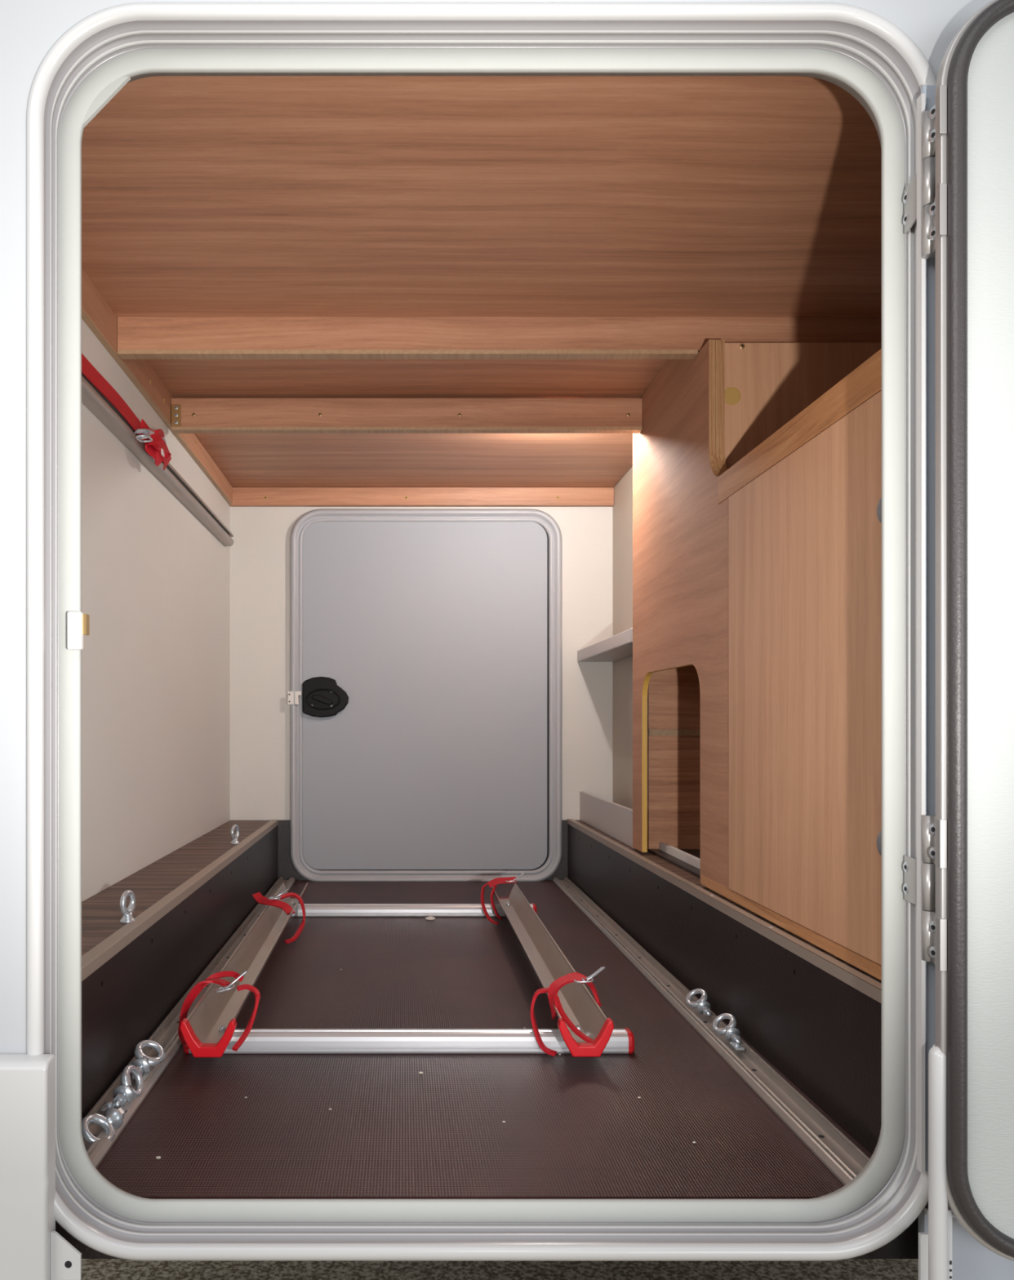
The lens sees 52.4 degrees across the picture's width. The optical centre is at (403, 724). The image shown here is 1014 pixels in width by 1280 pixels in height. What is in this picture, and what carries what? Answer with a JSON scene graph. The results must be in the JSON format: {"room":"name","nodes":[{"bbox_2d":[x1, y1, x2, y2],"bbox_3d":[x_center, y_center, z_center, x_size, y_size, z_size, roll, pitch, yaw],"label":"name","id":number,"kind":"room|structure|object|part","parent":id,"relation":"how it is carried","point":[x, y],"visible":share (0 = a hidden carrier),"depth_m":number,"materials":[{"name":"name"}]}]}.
{"room":"motorhome garage","nodes":[
{"label":"motorhome garage","id":0,"kind":"room"},
{"bbox_2d":[81,318,230,902],"bbox_3d":[-0.540,-0.209,2.090,0.020,1.061,2.120,0,0,0],"label":"wall","id":1,"kind":"structure","parent":0,"point":[156,580],"depth_m":2.08,"materials":[{"name":"white paint"}]},
{"bbox_2d":[81,267,232,504],"bbox_3d":[-0.523,-0.705,2.079,0.013,0.070,2.057,0,0,0],"label":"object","id":2,"kind":"object","parent":1,"relation":"attached to","point":[96,313],"visible":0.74,"depth_m":2.05,"materials":[{"name":"brown wood"}]},
{"bbox_2d":[81,373,233,546],"bbox_3d":[-0.517,-0.549,2.042,0.026,0.037,1.995,0,0,0],"label":"track","id":3,"kind":"object","parent":1,"relation":"attached to","point":[92,398],"visible":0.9,"depth_m":2.10,"materials":[{"name":"metal"}]},
{"bbox_2d":[81,353,171,470],"bbox_3d":[-0.484,-0.548,1.596,0.040,0.074,0.992,0,0,0],"label":"strap","id":4,"kind":"object","parent":3,"relation":"attached to","point":[156,446],"visible":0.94,"depth_m":1.89,"materials":[{"name":"fabric"}]},
{"bbox_2d":[230,506,613,820],"bbox_3d":[0.055,-0.225,3.140,1.210,1.031,0.020,0,0,0],"label":"wall","id":5,"kind":"structure","parent":0,"point":[260,552],"depth_m":3.13,"materials":[{"name":"white paint"}]},
{"bbox_2d":[229,487,613,506],"bbox_3d":[0.056,-0.695,3.117,1.168,0.054,0.023,0,0,0],"label":"wooden beam","id":6,"kind":"structure","parent":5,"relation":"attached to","point":[242,496],"depth_m":3.11,"materials":[{"name":"brown wood"}]},
{"bbox_2d":[173,397,639,487],"bbox_3d":[0.061,-0.731,2.720,1.158,0.016,0.816,0,0,0],"label":"board","id":7,"kind":"object","parent":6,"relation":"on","point":[245,460],"visible":0.64,"depth_m":2.78,"materials":[{"name":"brown wood"}]},
{"bbox_2d":[278,820,567,879],"bbox_3d":[0.130,0.383,3.139,1.060,0.184,0.022,0,0,0],"label":"trim","id":8,"kind":"structure","parent":5,"relation":"attached to","point":[286,869],"depth_m":3.13,"materials":[{"name":"brown wood"}]},
{"bbox_2d":[302,521,546,869],"bbox_3d":[0.066,-0.089,3.107,0.747,1.062,0.037,0,0,0],"label":"door","id":9,"kind":"structure","parent":5,"relation":"in","point":[424,643],"depth_m":3.12,"materials":[{"name":"grey plastic"}]},
{"bbox_3d":[-0.245,-0.077,3.096,0.064,0.031,0.016,0,0,0],"label":"turn handle","id":10,"kind":"part","parent":9,"relation":"part of","materials":[{"name":"black plastic"}]},
{"bbox_2d":[288,508,561,881],"bbox_3d":[0.068,-0.088,3.115,0.835,1.143,0.029,0,0,0],"label":"trim","id":11,"kind":"structure","parent":5,"relation":"attached to","point":[551,864],"depth_m":3.12,"materials":[{"name":"grey plastic"}]},
{"bbox_3d":[-0.330,-0.083,3.110,0.041,0.039,0.017,0,0,0],"label":"catch plate","id":12,"kind":"part","parent":11,"relation":"part of","materials":[{"name":"silver metal"}]},
{"bbox_2d":[81,75,880,397],"bbox_3d":[0.245,-0.750,2.090,1.550,0.020,2.120,0,0,0],"label":"ceiling","id":13,"kind":"structure","parent":0,"point":[202,196],"depth_m":1.47,"materials":[{"name":"brown wood"}]},
{"bbox_2d":[117,316,880,359],"bbox_3d":[0.241,-0.706,1.867,1.518,0.068,0.028,0,0,0],"label":"cross beam","id":14,"kind":"structure","parent":13,"relation":"attached to","point":[138,337],"depth_m":1.85,"materials":[{"name":"brown wood"}]},
{"bbox_2d":[96,880,871,1199],"bbox_3d":[0.065,0.485,2.090,0.921,0.020,2.120,0,0,0],"label":"floor","id":15,"kind":"structure","parent":0,"point":[573,1127],"depth_m":1.31,"materials":[{"name":"brown wood"}]},
{"bbox_2d":[81,819,278,1119],"bbox_3d":[-0.456,0.382,2.086,0.148,0.186,2.082,0,0,0],"label":"ledge","id":16,"kind":"object","parent":15,"relation":"on","point":[190,901],"visible":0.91,"depth_m":1.68,"materials":[{"name":"brown wood"}]},
{"bbox_2d":[120,889,135,923],"bbox_3d":[-0.407,0.267,1.511,0.023,0.047,0.034,0,0,-16],"label":"bolt","id":17,"kind":"object","parent":16,"relation":"on","point":[127,917],"visible":1,"depth_m":1.50,"materials":[{"name":"metal"}]},
{"bbox_3d":[-0.392,0.297,2.086,0.021,0.016,2.082,0,0,0],"label":"edge trim","id":18,"kind":"part","parent":16,"relation":"part of","materials":[{"name":"wood"}]},
{"bbox_2d":[230,824,239,844],"bbox_3d":[-0.412,0.267,2.506,0.023,0.047,0.033,0,0,-13],"label":"bolt","id":19,"kind":"object","parent":16,"relation":"on","point":[234,837],"visible":1,"depth_m":2.50,"materials":[{"name":"metal"}]},
{"bbox_2d":[82,876,295,1168],"bbox_3d":[-0.355,0.468,2.078,0.054,0.013,2.065,0,0,0],"label":"floor track","id":20,"kind":"object","parent":15,"relation":"on","point":[166,1034],"visible":0.41,"depth_m":1.50,"materials":[{"name":"metal"}]},
{"bbox_2d":[81,1106,127,1144],"bbox_3d":[-0.340,0.458,1.171,0.034,0.031,0.075,0,0,22],"label":"bolt","id":21,"kind":"object","parent":20,"relation":"attached to","point":[112,1118],"visible":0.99,"depth_m":1.17,"materials":[{"name":"metal"}]},
{"bbox_2d":[101,1101,114,1111],"bbox_3d":[-0.355,0.459,1.234,0.013,0.007,0.024,0,0,0],"label":"clip","id":22,"kind":"object","parent":20,"relation":"attached to","point":[108,1104],"visible":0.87,"depth_m":1.23,"materials":[{"name":"metal"}]},
{"bbox_2d":[112,1064,143,1108],"bbox_3d":[-0.341,0.448,1.269,0.026,0.040,0.075,0,0,11],"label":"bolt","id":23,"kind":"object","parent":20,"relation":"on","point":[124,1093],"visible":1,"depth_m":1.27,"materials":[{"name":"metal"}]},
{"bbox_2d":[130,1040,164,1080],"bbox_3d":[-0.349,0.449,1.373,0.037,0.037,0.072,0,0,22],"label":"bolt","id":24,"kind":"object","parent":20,"relation":"on","point":[143,1062],"visible":0.94,"depth_m":1.37,"materials":[{"name":"metal"}]},
{"bbox_2d":[177,873,634,1057],"bbox_3d":[-0.004,0.418,2.010,0.679,0.113,1.249,0,0,0],"label":"bicycle rack","id":25,"kind":"object","parent":15,"relation":"on","point":[210,1030],"visible":1,"depth_m":1.49,"materials":[{"name":"metal"}]},
{"bbox_3d":[-0.247,0.376,1.510,0.032,0.024,0.012,0,0,-24],"label":"buckle lever","id":26,"kind":"part","parent":25,"relation":"part of","materials":[{"name":"metal"}]},
{"bbox_3d":[-0.271,0.376,2.288,0.032,0.019,0.012,0,0,-24],"label":"buckle lever","id":27,"kind":"part","parent":25,"relation":"part of","materials":[{"name":"metal"}]},
{"bbox_3d":[0.281,0.372,2.496,0.033,0.017,0.012,0,0,-24],"label":"buckle lever","id":28,"kind":"part","parent":25,"relation":"part of","materials":[{"name":"metal"}]},
{"bbox_3d":[0.286,0.370,1.522,0.033,0.018,0.012,0,0,-24],"label":"buckle lever","id":29,"kind":"part","parent":25,"relation":"part of","materials":[{"name":"metal"}]},
{"bbox_2d":[425,915,435,919],"bbox_3d":[0.066,0.471,2.500,0.024,0.006,0.024,0,0,0],"label":"cap","id":30,"kind":"object","parent":15,"relation":"on","point":[429,917],"visible":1,"depth_m":2.49,"materials":[{"name":"white plastic"}]},
{"bbox_2d":[552,876,869,1185],"bbox_3d":[0.478,0.468,2.078,0.048,0.013,2.065,0,0,0],"label":"floor track","id":31,"kind":"object","parent":15,"relation":"on","point":[830,1146],"visible":0.99,"depth_m":1.39,"materials":[{"name":"metal"}]},
{"bbox_2d":[685,988,711,1017],"bbox_3d":[0.483,0.449,1.657,0.030,0.034,0.065,0,0,-17],"label":"bolt","id":32,"kind":"object","parent":31,"relation":"on","point":[702,1006],"visible":1,"depth_m":1.66,"materials":[{"name":"metal"}]},
{"bbox_2d":[711,1013,741,1044],"bbox_3d":[0.483,0.449,1.513,0.030,0.034,0.065,0,0,-17],"label":"bolt","id":33,"kind":"object","parent":31,"relation":"on","point":[731,1033],"visible":1,"depth_m":1.51,"materials":[{"name":"metal"}]},
{"bbox_2d":[729,1042,744,1050],"bbox_3d":[0.478,0.459,1.465,0.013,0.007,0.026,0,0,0],"label":"clip","id":34,"kind":"object","parent":31,"relation":"on","point":[736,1046],"visible":1,"depth_m":1.46,"materials":[{"name":"metal"}]},
{"bbox_2d":[567,818,880,1154],"bbox_3d":[0.571,0.380,2.086,0.139,0.188,2.082,0,0,0],"label":"panel","id":35,"kind":"object","parent":15,"relation":"on","point":[815,1015],"visible":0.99,"depth_m":1.49,"materials":[{"name":"brown wood"}]},
{"bbox_2d":[579,791,635,848],"bbox_3d":[0.546,0.246,2.758,0.012,0.086,0.742,0,0,0],"label":"board","id":36,"kind":"object","parent":35,"relation":"on","point":[612,819],"visible":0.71,"depth_m":2.70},
{"bbox_3d":[0.516,0.294,2.086,0.015,0.014,2.083,0,0,0],"label":"edge trim","id":37,"kind":"part","parent":35,"relation":"part of","materials":[{"name":"wood"}]},
{"bbox_2d":[632,339,880,980],"bbox_3d":[0.760,-0.225,1.712,0.478,1.028,1.345,0,0,0],"label":"base cabinet","id":38,"kind":"object","parent":35,"relation":"on","point":[757,466],"visible":0.65,"depth_m":1.57,"materials":[{"name":"brown wood"}]},
{"bbox_2d":[171,398,642,433],"bbox_3d":[0.008,-0.695,2.294,1.052,0.071,0.033,0,0,0],"label":"cross beam","id":39,"kind":"structure","parent":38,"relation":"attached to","point":[188,415],"depth_m":2.29,"materials":[{"name":"brown wood"}]},
{"bbox_3d":[0.534,-0.052,1.359,0.002,0.641,0.629,0,0,0],"label":"hatch panel","id":40,"kind":"part","parent":38,"relation":"part of","materials":[{"name":"brown wood"}]},
{"bbox_3d":[0.526,0.130,1.118,0.012,0.033,0.033,0,0,0],"label":"latch knob","id":41,"kind":"part","parent":38,"relation":"part of","materials":[{"name":"grey plastic"}]},
{"bbox_3d":[0.526,-0.236,1.118,0.012,0.033,0.033,0,0,0],"label":"latch knob","id":42,"kind":"part","parent":38,"relation":"part of","materials":[{"name":"grey plastic"}]},
{"bbox_2d":[0,0,992,1053],"bbox_3d":[0.350,-0.392,0.976,3.100,1.666,0.022,0,0,0],"label":"wall","id":43,"kind":"structure","parent":0,"point":[29,28],"depth_m":0.96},
{"bbox_2d":[0,1053,81,1279],"bbox_3d":[-0.749,0.572,0.950,0.902,0.526,0.028,0,0,0],"label":"skirt","id":44,"kind":"object","parent":43,"relation":"attached to","point":[31,1247],"visible":1,"depth_m":0.94,"materials":[{"name":"white plastic"}]},
{"bbox_3d":[-0.763,0.572,0.950,0.874,0.526,0.028,0,0,0],"label":"panel","id":45,"kind":"part","parent":44,"relation":"part of","materials":[{"name":"white plastic"}]},
{"bbox_2d":[26,2,936,1261],"bbox_3d":[0.077,-0.088,0.993,0.867,1.188,0.074,0,0,0],"label":"trim","id":46,"kind":"structure","parent":43,"relation":"attached to","point":[856,50],"depth_m":0.99,"materials":[{"name":"white plastic"}]},
{"bbox_2d":[55,1216,918,1258],"bbox_3d":[-0.340,0.481,1.008,1.720,0.078,0.025,0,0,0],"label":"trim","id":47,"kind":"structure","parent":43,"relation":"attached to","point":[905,1246],"depth_m":1.00,"materials":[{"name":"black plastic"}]},
{"bbox_2d":[902,84,946,258],"bbox_3d":[0.484,-0.496,0.945,0.012,0.131,0.097,0,0,8],"label":"hinge","id":48,"kind":"object","parent":43,"relation":"attached to","point":[909,198],"visible":0.98,"depth_m":0.93,"materials":[{"name":"silver paint"}]},
{"bbox_3d":[0.485,-0.498,0.969,0.003,0.042,0.049,0,0,7],"label":"frame plate","id":49,"kind":"part","parent":48,"relation":"part of","materials":[{"name":"silver paint"}]},
{"bbox_3d":[0.478,-0.453,0.916,0.006,0.045,0.039,0,0,13],"label":"door plate","id":50,"kind":"part","parent":48,"relation":"part of","materials":[{"name":"silver paint"}]},
{"bbox_3d":[0.478,-0.541,0.916,0.006,0.042,0.039,0,0,13],"label":"door plate","id":51,"kind":"part","parent":48,"relation":"part of","materials":[{"name":"silver paint"}]},
{"bbox_2d":[902,814,946,971],"bbox_3d":[0.484,0.150,0.945,0.012,0.133,0.097,0,0,8],"label":"hinge","id":52,"kind":"object","parent":43,"relation":"attached to","point":[909,865],"visible":0.98,"depth_m":0.93,"materials":[{"name":"silver paint"}]},
{"bbox_3d":[0.485,0.148,0.969,0.003,0.043,0.049,0,0,7],"label":"frame plate","id":53,"kind":"part","parent":52,"relation":"part of","materials":[{"name":"silver paint"}]},
{"bbox_3d":[0.478,0.193,0.916,0.006,0.046,0.039,0,0,13],"label":"door plate","id":54,"kind":"part","parent":52,"relation":"part of","materials":[{"name":"silver paint"}]},
{"bbox_3d":[0.478,0.105,0.916,0.006,0.043,0.039,0,0,13],"label":"door plate","id":55,"kind":"part","parent":52,"relation":"part of","materials":[{"name":"silver paint"}]},
{"bbox_2d":[916,84,935,1173],"bbox_3d":[0.494,-0.090,0.952,0.028,1.010,0.009,0,0,0],"label":"trim","id":56,"kind":"structure","parent":43,"relation":"attached to","point":[926,100],"depth_m":0.95,"materials":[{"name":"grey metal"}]},
{"bbox_2d":[918,1201,1013,1279],"bbox_3d":[1.188,0.638,0.961,1.424,0.394,0.038,0,0,0],"label":"panel","id":57,"kind":"object","parent":43,"relation":"attached to","point":[971,1260],"visible":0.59,"depth_m":0.97,"materials":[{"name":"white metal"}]},
{"bbox_3d":[0.489,0.652,0.944,0.026,0.366,0.004,0,0,0],"label":"mounting plate","id":58,"kind":"part","parent":57,"relation":"part of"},
{"bbox_2d":[934,0,1013,1261],"bbox_3d":[0.872,-0.087,0.900,0.796,1.128,0.024,0,0,0],"label":"door","id":59,"kind":"structure","parent":43,"relation":"in","point":[974,261],"depth_m":0.90,"materials":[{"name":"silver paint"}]},
{"bbox_2d":[928,1044,952,1279],"bbox_3d":[0.476,0.530,0.908,0.021,0.490,0.016,0,0,-41],"label":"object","id":60,"kind":"object","parent":59,"relation":"attached to","point":[940,1215],"visible":1,"depth_m":0.90,"materials":[{"name":"white plastic"}]},
{"bbox_3d":[0.484,0.603,0.909,0.007,0.345,0.007,0,0,0],"label":"rod","id":61,"kind":"part","parent":60,"relation":"part of","materials":[{"name":"white metal"}]},
{"bbox_3d":[0.872,-0.087,0.899,0.772,1.104,0.002,0,0,0],"label":"panel","id":62,"kind":"part","parent":59,"relation":"part of","materials":[{"name":"white plastic"}]},
{"bbox_2d":[613,466,632,808],"bbox_3d":[0.650,-0.193,2.764,0.019,1.095,0.729,0,0,0],"label":"wall","id":63,"kind":"structure","parent":0,"point":[623,490],"depth_m":2.98,"materials":[{"name":"white paint"}]},
{"bbox_2d":[577,627,632,662],"bbox_3d":[0.586,-0.210,2.758,0.108,0.034,0.742,0,0,0],"label":"shelf","id":64,"kind":"object","parent":63,"relation":"attached to","point":[620,646],"visible":0.71,"depth_m":2.75,"materials":[{"name":"white wood"}]},
{"label":"outside","id":65,"kind":"structure","parent":0,"visible":0},
{"bbox_2d":[80,1258,918,1279],"bbox_3d":[0.000,0.905,1.000,8.000,0.020,8.000,0,0,0],"label":"ground","id":66,"kind":"structure","parent":65,"point":[91,1268],"depth_m":1.68,"materials":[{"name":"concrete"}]}
]}

